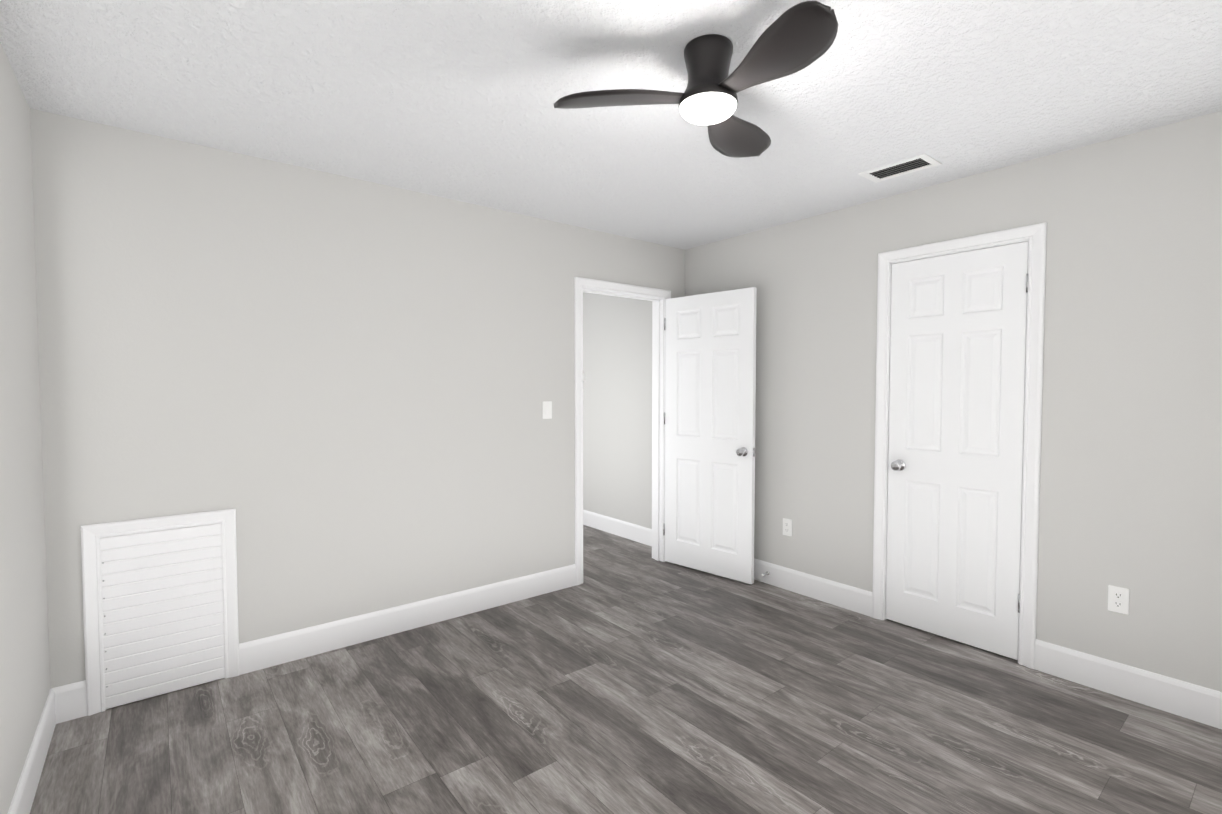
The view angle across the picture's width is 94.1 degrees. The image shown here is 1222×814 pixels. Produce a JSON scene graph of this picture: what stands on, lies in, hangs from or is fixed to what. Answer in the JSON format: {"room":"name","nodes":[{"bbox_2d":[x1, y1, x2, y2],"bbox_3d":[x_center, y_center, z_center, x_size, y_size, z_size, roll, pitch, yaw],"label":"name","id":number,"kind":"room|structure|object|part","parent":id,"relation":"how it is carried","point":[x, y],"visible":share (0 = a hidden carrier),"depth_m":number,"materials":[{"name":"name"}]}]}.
{"room":"empty bedroom","nodes":[
{"label":"empty bedroom","id":0,"kind":"room"},
{"bbox_2d":[0,42,50,813],"bbox_3d":[-1.124,0.112,0.746,0.120,2.440,4.010,-2,3,-39],"label":"wall","id":1,"kind":"structure","parent":0,"point":[25,687],"depth_m":1.89,"materials":[{"name":"grey paint"}]},
{"bbox_2d":[7,685,70,813],"bbox_3d":[-1.066,1.257,0.833,0.030,0.145,3.770,-2,3,-39],"label":"baseboard","id":2,"kind":"structure","parent":1,"relation":"attached to","point":[56,710],"depth_m":1.99,"materials":[{"name":"white wood"}]},
{"bbox_2d":[30,108,684,687],"bbox_3d":[-0.874,0.017,3.437,3.640,2.440,0.120,-2,3,-39],"label":"wall","id":3,"kind":"structure","parent":0,"point":[334,390],"depth_m":2.83,"materials":[{"name":"grey paint"}]},
{"bbox_2d":[81,508,238,715],"bbox_3d":[-1.961,0.876,2.506,0.531,0.790,0.019,-2,3,-39],"label":"access panel","id":4,"kind":"object","parent":3,"relation":"attached to","point":[160,604],"visible":1,"depth_m":2.49,"materials":[{"name":"white wood"}]},
{"bbox_2d":[239,564,575,674],"bbox_3d":[-0.999,1.171,3.292,1.940,0.145,0.013,-2,3,-39],"label":"baseboard","id":5,"kind":"structure","parent":3,"relation":"attached to","point":[266,652],"depth_m":3.12,"materials":[{"name":"white wood"}]},
{"bbox_2d":[542,401,551,418],"bbox_3d":[-0.416,0.020,3.722,0.070,0.114,0.009,-2,3,-39],"label":"light switch","id":6,"kind":"object","parent":3,"relation":"attached to","point":[546,409],"visible":1,"depth_m":3.72,"materials":[{"name":"white plastic"}]},
{"bbox_2d":[574,277,670,584],"bbox_3d":[0.071,0.161,4.190,0.900,2.100,0.139,-2,3,-39],"label":"door frame","id":7,"kind":"structure","parent":3,"relation":"attached to","point":[580,283],"depth_m":4.29,"materials":[{"name":"white wood"}]},
{"bbox_2d":[663,287,756,583],"bbox_3d":[0.699,0.194,4.121,0.772,2.015,0.168,2,3,44],"label":"entry door","id":8,"kind":"structure","parent":3,"relation":"in","point":[710,379],"depth_m":4.08,"materials":[{"name":"white wood"}]},
{"bbox_2d":[0,0,1221,249],"bbox_3d":[0.343,-1.198,1.876,3.880,0.100,4.010,-2,3,-39],"label":"ceiling","id":9,"kind":"structure","parent":0,"point":[452,98],"depth_m":2.07,"materials":[{"name":"white paint"}]},
{"bbox_2d":[554,1,837,157],"bbox_3d":[0.388,-1.034,1.800,0.862,0.224,0.844,-2,3,-39],"label":"ceiling fan","id":10,"kind":"object","parent":9,"relation":"hanging from","point":[796,38],"visible":1,"depth_m":1.75,"materials":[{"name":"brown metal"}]},
{"bbox_3d":[0.027,-0.987,1.836,0.341,0.046,0.339,-2,3,-39],"label":"blade","id":11,"kind":"part","parent":10,"relation":"part of","materials":[{"name":"black wood"}]},
{"bbox_3d":[0.450,-0.995,2.079,0.419,0.046,0.216,-2,3,-39],"label":"blade","id":12,"kind":"part","parent":10,"relation":"part of","materials":[{"name":"black wood"}]},
{"bbox_3d":[0.447,-0.978,1.573,0.202,0.046,0.412,-2,3,-39],"label":"blade","id":13,"kind":"part","parent":10,"relation":"part of","materials":[{"name":"black wood"}]},
{"bbox_2d":[858,153,941,182],"bbox_3d":[1.424,-1.178,2.815,0.190,0.006,0.320,-2,3,-39],"label":"ceiling vent","id":14,"kind":"object","parent":9,"relation":"in","point":[902,167],"visible":1,"depth_m":2.80,"materials":[{"name":"white metal"}]},
{"bbox_2d":[30,525,1221,813],"bbox_3d":[-0.386,1.308,2.874,3.880,0.100,6.340,-2,3,-39],"label":"floor","id":15,"kind":"structure","parent":0,"point":[630,677],"depth_m":2.27,"materials":[{"name":"laminate"}]},
{"bbox_2d":[583,111,1221,691],"bbox_3d":[1.081,-0.003,4.004,0.120,2.440,6.340,-2,3,-39],"label":"wall","id":16,"kind":"structure","parent":0,"point":[1131,463],"depth_m":2.63,"materials":[{"name":"grey paint"}]},
{"bbox_2d":[583,510,651,545],"bbox_3d":[-0.198,1.092,5.511,0.040,0.145,2.210,-2,3,-39],"label":"baseboard","id":17,"kind":"structure","parent":16,"relation":"attached to","point":[631,531],"depth_m":5.13,"materials":[{"name":"white wood"}]},
{"bbox_2d":[783,518,791,536],"bbox_3d":[1.179,0.805,3.808,0.007,0.114,0.070,-2,3,-39],"label":"electrical outlet","id":18,"kind":"object","parent":16,"relation":"attached to","point":[787,527],"visible":1,"depth_m":3.80,"materials":[{"name":"white plastic"}]},
{"bbox_2d":[754,558,872,616],"bbox_3d":[1.002,1.149,3.914,0.166,0.145,1.546,-2,3,-39],"label":"baseboard","id":19,"kind":"structure","parent":16,"relation":"attached to","point":[854,599],"depth_m":3.64,"materials":[{"name":"white wood"}]},
{"bbox_2d":[886,242,1028,659],"bbox_3d":[1.814,0.217,3.034,0.168,2.045,0.665,-2,3,-39],"label":"closet door","id":20,"kind":"structure","parent":16,"relation":"in","point":[956,397],"depth_m":2.99,"materials":[{"name":"white paint"},{"name":"satin nickel"}]},
{"bbox_2d":[872,222,1046,668],"bbox_3d":[1.845,0.212,3.057,0.122,2.078,0.691,-2,3,-39],"label":"door frame","id":21,"kind":"structure","parent":16,"relation":"attached to","point":[888,404],"depth_m":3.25,"materials":[{"name":"white wood"}]},
{"bbox_2d":[1108,585,1129,614],"bbox_3d":[2.228,0.847,2.499,0.007,0.114,0.070,-2,3,-39],"label":"electrical outlet","id":22,"kind":"object","parent":16,"relation":"attached to","point":[1118,599],"visible":1,"depth_m":2.50,"materials":[{"name":"white plastic"}]},
{"bbox_2d":[1034,639,1221,728],"bbox_3d":[2.480,1.209,2.194,0.013,0.145,1.401,-2,3,-39],"label":"baseboard","id":23,"kind":"structure","parent":16,"relation":"attached to","point":[1184,699],"depth_m":2.46,"materials":[{"name":"white wood"}]}
]}

